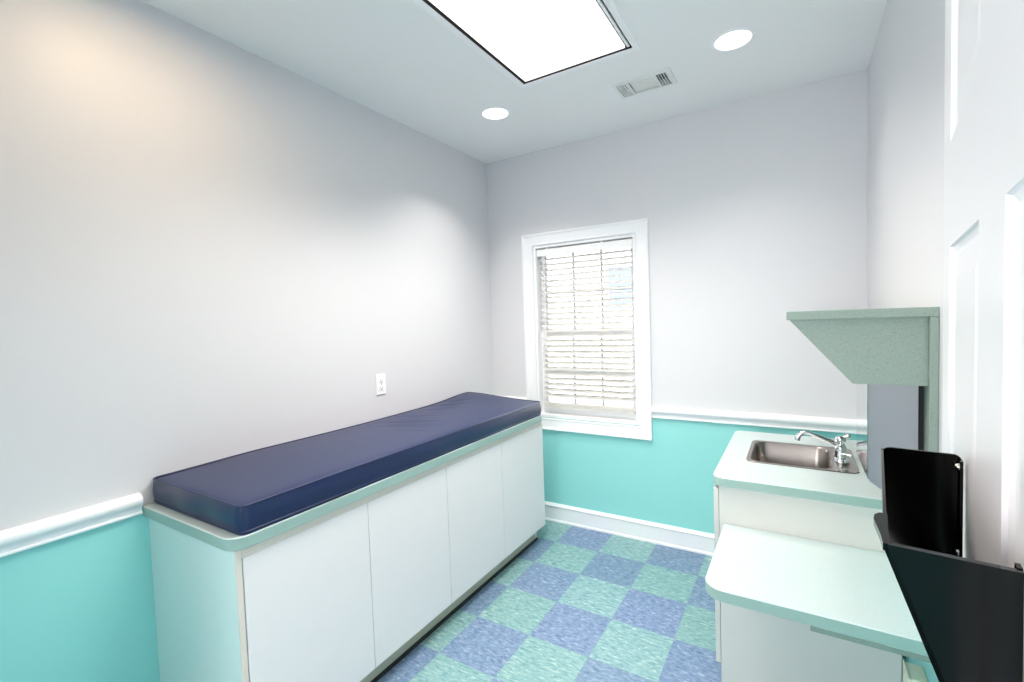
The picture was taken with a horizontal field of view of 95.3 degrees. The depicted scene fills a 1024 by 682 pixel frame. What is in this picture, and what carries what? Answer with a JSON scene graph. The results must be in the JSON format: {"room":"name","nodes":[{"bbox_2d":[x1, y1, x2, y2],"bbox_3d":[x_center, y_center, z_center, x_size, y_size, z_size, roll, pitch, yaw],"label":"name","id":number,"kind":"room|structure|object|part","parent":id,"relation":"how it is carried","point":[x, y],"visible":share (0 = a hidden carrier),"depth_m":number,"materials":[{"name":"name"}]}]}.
{"room":"medical exam room","nodes":[
{"label":"medical exam room","id":0,"kind":"room"},
{"bbox_2d":[0,0,493,681],"bbox_3d":[-1.432,0.114,1.756,0.120,2.755,4.940,0,3,31],"label":"wall","id":1,"kind":"structure","parent":0,"point":[211,250],"depth_m":1.81,"materials":[{"name":"paint"}]},
{"bbox_2d":[0,493,142,557],"bbox_3d":[-1.618,0.627,1.303,0.030,0.078,0.978,0,3,31],"label":"trim","id":2,"kind":"structure","parent":1,"relation":"attached to","point":[20,538],"depth_m":1.54,"materials":[{"name":"white paint"}]},
{"bbox_2d":[376,374,385,394],"bbox_3d":[-0.763,0.253,2.722,0.009,0.118,0.072,0,3,31],"label":"wall outlet","id":3,"kind":"object","parent":1,"relation":"attached to","point":[380,379],"visible":1,"depth_m":2.72,"materials":[{"name":"white plastic"}]},
{"bbox_2d":[140,0,886,162],"bbox_3d":[-0.411,-1.368,1.033,2.633,0.200,4.940,0,3,31],"label":"ceiling","id":4,"kind":"structure","parent":0,"point":[391,58],"depth_m":2.24,"materials":[{"name":"white paint"}]},
{"bbox_2d":[480,106,510,119],"bbox_3d":[-0.099,-1.354,2.781,0.188,0.005,0.188,0,3,31],"label":"recessed light","id":5,"kind":"object","parent":4,"relation":"in","point":[493,112],"visible":1,"depth_m":2.77,"materials":[{"name":"white paint"}]},
{"bbox_2d":[412,0,640,88],"bbox_3d":[-0.008,-1.339,1.781,0.638,0.053,1.276,0,3,31],"label":"ceiling light","id":6,"kind":"object","parent":4,"relation":"attached to","point":[532,40],"visible":1,"depth_m":2.02,"materials":[{"name":"white paint"}]},
{"bbox_3d":[0.224,-1.324,1.638,0.012,0.013,1.192,0,3,32],"label":"door rail","id":7,"kind":"part","parent":6,"relation":"part of","materials":[{"name":"white paint"}]},
{"bbox_2d":[611,67,677,98],"bbox_3d":[0.703,-1.417,2.488,0.306,0.108,0.184,0,3,31],"label":"ceiling vent","id":8,"kind":"object","parent":4,"relation":"in","point":[651,80],"visible":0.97,"depth_m":2.49,"materials":[{"name":"white metal"}]},
{"bbox_2d":[710,27,755,51],"bbox_3d":[1.000,-1.361,2.115,0.188,0.005,0.188,0,3,31],"label":"recessed light","id":9,"kind":"object","parent":4,"relation":"in","point":[733,39],"visible":1,"depth_m":2.10,"materials":[{"name":"white paint"}]},
{"bbox_2d":[377,520,721,681],"bbox_3d":[-0.313,1.532,1.163,2.633,0.100,4.940,0,3,31],"label":"floor","id":10,"kind":"structure","parent":0,"point":[579,604],"depth_m":2.34,"materials":[{"name":"tile"}]},
{"bbox_2d":[149,421,544,681],"bbox_3d":[-0.564,1.012,2.474,0.597,0.838,2.028,0,3,31],"label":"base cabinet","id":11,"kind":"object","parent":10,"relation":"on","point":[346,593],"visible":0.94,"depth_m":1.81,"materials":[{"name":"white laminate"}]},
{"bbox_3d":[-1.089,1.068,1.619,0.593,0.838,0.019,0,3,32],"label":"panel","id":12,"kind":"part","parent":11,"relation":"part of","materials":[{"name":"green laminate"}]},
{"bbox_3d":[-0.707,1.008,1.687,0.018,0.688,0.494,0,3,32],"label":"door","id":13,"kind":"part","parent":11,"relation":"part of","materials":[{"name":"white laminate"}]},
{"bbox_2d":[142,414,541,551],"bbox_3d":[-0.576,0.573,2.445,0.613,0.042,2.048,0,3,31],"label":"countertop","id":14,"kind":"structure","parent":11,"relation":"on","point":[222,539],"depth_m":1.66,"materials":[{"name":"green laminate"}]},
{"bbox_2d":[153,392,540,534],"bbox_3d":[-0.577,0.489,2.441,0.620,0.125,1.996,0,3,31],"label":"cushion","id":15,"kind":"object","parent":14,"relation":"on","point":[245,493],"visible":1,"depth_m":1.89,"materials":[{"name":"blue leather"}]},
{"bbox_3d":[-0.448,0.980,2.108,0.018,0.688,0.491,0,3,32],"label":"door","id":16,"kind":"part","parent":11,"relation":"part of","materials":[{"name":"white laminate"}]},
{"bbox_3d":[-0.189,0.953,2.533,0.018,0.688,0.499,0,3,32],"label":"door","id":17,"kind":"part","parent":11,"relation":"part of","materials":[{"name":"white laminate"}]},
{"bbox_3d":[0.076,0.924,2.965,0.018,0.688,0.510,0,3,32],"label":"door","id":18,"kind":"part","parent":11,"relation":"part of","materials":[{"name":"white laminate"}]},
{"bbox_2d":[714,484,901,681],"bbox_3d":[1.280,0.968,2.076,0.587,0.836,0.802,0,3,31],"label":"base cabinet","id":19,"kind":"object","parent":10,"relation":"on","point":[752,646],"visible":0.27,"depth_m":1.75,"materials":[{"name":"beige laminate"}]},
{"bbox_3d":[0.931,0.935,2.051,0.018,0.718,0.398,0,3,32],"label":"door","id":20,"kind":"part","parent":19,"relation":"part of","materials":[{"name":"beige laminate"}]},
{"bbox_2d":[713,431,881,509],"bbox_3d":[1.272,0.531,2.055,0.609,0.038,0.841,0,3,31],"label":"countertop","id":21,"kind":"structure","parent":19,"relation":"on","point":[733,470],"depth_m":1.81,"materials":[{"name":"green laminate"}]},
{"bbox_2d":[746,440,859,473],"bbox_3d":[1.286,0.582,2.087,0.404,0.151,0.390,0,3,31],"label":"sink","id":22,"kind":"object","parent":21,"relation":"in","point":[814,457],"visible":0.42,"depth_m":2.22,"materials":[{"name":"silver metal"}]},
{"bbox_2d":[794,430,852,463],"bbox_3d":[1.349,0.450,2.032,0.211,0.115,0.150,0,3,31],"label":"faucet","id":23,"kind":"object","parent":21,"relation":"on","point":[840,455],"visible":1,"depth_m":1.99,"materials":[{"name":"silver metal"}]},
{"bbox_3d":[1.328,0.423,2.040,0.167,0.059,0.025,0,3,30],"label":"spout","id":24,"kind":"part","parent":23,"relation":"part of","materials":[{"name":"silver metal"}]},
{"bbox_3d":[1.400,0.477,1.950,0.011,0.017,0.059,-2,3,0],"label":"lever","id":25,"kind":"part","parent":23,"relation":"part of","materials":[{"name":"silver metal"}]},
{"bbox_2d":[486,69,866,533],"bbox_3d":[0.896,-0.028,3.151,2.393,2.755,0.120,0,3,31],"label":"wall","id":26,"kind":"structure","parent":0,"point":[755,208],"depth_m":2.87,"materials":[{"name":"paint"}]},
{"bbox_2d":[503,396,526,399],"bbox_3d":[-0.017,0.475,3.655,0.305,0.078,0.030,0,3,31],"label":"trim","id":27,"kind":"structure","parent":26,"relation":"attached to","point":[524,398],"depth_m":3.61,"materials":[{"name":"white paint"}]},
{"bbox_2d":[521,218,652,440],"bbox_3d":[0.533,-0.070,3.358,0.946,1.458,0.142,0,3,31],"label":"window","id":28,"kind":"structure","parent":26,"relation":"in","point":[532,274],"depth_m":3.33,"materials":[{"name":"white paint"}]},
{"bbox_2d":[537,239,635,414],"bbox_3d":[0.521,-0.092,3.337,0.721,1.196,0.055,0,3,31],"label":"window blind","id":29,"kind":"object","parent":28,"relation":"attached to","point":[602,245],"visible":0.93,"depth_m":3.32,"materials":[{"name":"white plastic"}]},
{"bbox_3d":[0.311,-0.072,3.470,0.002,1.124,0.050,0,3,31],"label":"ladder cord","id":30,"kind":"part","parent":29,"relation":"part of","materials":[{"name":"white fabric"}]},
{"bbox_3d":[0.529,-0.074,3.336,0.002,1.124,0.050,0,3,31],"label":"ladder cord","id":31,"kind":"part","parent":29,"relation":"part of","materials":[{"name":"white fabric"}]},
{"bbox_3d":[0.548,0.495,3.361,0.691,0.020,0.039,0,3,32],"label":"rail","id":32,"kind":"part","parent":29,"relation":"part of","materials":[{"name":"white plastic"}]},
{"bbox_3d":[0.747,-0.075,3.203,0.002,1.124,0.050,0,3,31],"label":"ladder cord","id":33,"kind":"part","parent":29,"relation":"part of","materials":[{"name":"white fabric"}]},
{"bbox_3d":[0.551,-0.367,3.389,0.733,0.656,0.030,0,3,32],"label":"sash","id":34,"kind":"part","parent":28,"relation":"part of","materials":[{"name":"white paint"}]},
{"bbox_3d":[0.555,0.235,3.389,0.733,0.617,0.030,0,3,32],"label":"sash","id":35,"kind":"part","parent":28,"relation":"part of","materials":[{"name":"white paint"}]},
{"bbox_3d":[0.551,-0.362,3.390,0.657,0.584,0.003,0,3,32],"label":"pane","id":36,"kind":"part","parent":28,"relation":"part of","materials":[{"name":"clear glass"}]},
{"bbox_3d":[0.555,0.225,3.389,0.657,0.535,0.003,0,3,32],"label":"pane","id":37,"kind":"part","parent":28,"relation":"part of","materials":[{"name":"clear glass"}]},
{"bbox_2d":[545,501,713,555],"bbox_3d":[0.903,1.284,3.150,2.393,0.136,0.020,0,3,31],"label":"baseboard","id":38,"kind":"structure","parent":26,"relation":"attached to","point":[690,540],"depth_m":3.19,"materials":[{"name":"white paint"}]},
{"bbox_2d":[651,406,855,433],"bbox_3d":[1.408,0.466,2.782,1.138,0.078,0.030,0,3,31],"label":"trim","id":39,"kind":"structure","parent":26,"relation":"attached to","point":[825,424],"depth_m":2.75,"materials":[{"name":"white paint"}]},
{"bbox_2d":[867,0,944,681],"bbox_3d":[0.711,0.100,0.443,0.120,2.755,4.940,0,3,31],"label":"wall","id":40,"kind":"structure","parent":0,"point":[906,69],"depth_m":1.56,"materials":[{"name":"paint"}]},
{"bbox_2d":[705,524,930,662],"bbox_3d":[0.957,0.788,1.499,0.568,0.104,0.495,0,3,31],"label":"countertop","id":41,"kind":"structure","parent":40,"relation":"attached to","point":[852,594],"depth_m":1.42,"materials":[{"name":"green laminate"}]},
{"bbox_3d":[0.999,0.815,1.300,0.285,0.066,0.020,0,3,32],"label":"support rail","id":42,"kind":"part","parent":41,"relation":"part of","materials":[{"name":"green laminate"}]},
{"bbox_2d":[786,307,938,451],"bbox_3d":[1.267,0.201,1.794,0.342,0.641,1.130,0,3,31],"label":"wall shelf unit","id":43,"kind":"object","parent":40,"relation":"attached to","point":[880,346],"visible":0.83,"depth_m":1.28,"materials":[{"name":"green laminate"}]},
{"bbox_3d":[0.974,0.028,1.328,0.316,0.185,0.018,0,3,32],"label":"panel","id":44,"kind":"part","parent":43,"relation":"part of","materials":[{"name":"green laminate"}]},
{"bbox_2d":[856,384,923,488],"bbox_3d":[1.154,0.265,1.437,0.126,0.310,0.293,0,3,31],"label":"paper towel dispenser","id":45,"kind":"object","parent":43,"relation":"attached to","point":[886,415],"visible":0.52,"depth_m":1.32,"materials":[{"name":"grey plastic"}]},
{"bbox_3d":[1.202,0.260,1.407,0.013,0.297,0.269,0,3,32],"label":"mounting plate","id":46,"kind":"part","parent":45,"relation":"part of","materials":[{"name":"black"}]},
{"bbox_3d":[1.405,0.212,1.710,0.018,0.616,1.130,0,3,32],"label":"panel","id":47,"kind":"part","parent":43,"relation":"part of","materials":[{"name":"green laminate"}]},
{"bbox_2d":[903,659,927,681],"bbox_3d":[1.188,1.035,1.374,0.047,0.133,0.090,0,3,31],"label":"outlet box","id":48,"kind":"object","parent":40,"relation":"attached to","point":[911,672],"visible":1,"depth_m":1.37,"materials":[{"name":"beige plastic"}]},
{"bbox_3d":[1.170,1.035,1.385,0.004,0.133,0.090,0,3,32],"label":"plate","id":49,"kind":"part","parent":48,"relation":"part of","materials":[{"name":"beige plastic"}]},
{"bbox_3d":[-0.830,0.157,0.333,2.393,2.755,0.440,0,3,31],"label":"wall","id":50,"kind":"structure","parent":0,"visible":0},
{"bbox_2d":[942,0,1023,681],"bbox_3d":[0.328,0.472,0.339,0.094,2.023,0.728,0,3,39],"label":"door","id":51,"kind":"structure","parent":50,"relation":"in","point":[983,371],"depth_m":0.34,"materials":[{"name":"white paint"}]},
{"bbox_2d":[874,447,1023,681],"bbox_3d":[0.326,0.193,0.367,0.063,0.159,0.255,0,3,39],"label":"file holder","id":52,"kind":"object","parent":51,"relation":"attached to","point":[967,614],"visible":1,"depth_m":0.27,"materials":[{"name":"black plastic"}]},
{"bbox_3d":[0.327,0.194,0.367,0.057,0.158,0.255,0,3,38],"label":"panel","id":53,"kind":"part","parent":52,"relation":"part of","materials":[{"name":"black plastic"}]}
]}

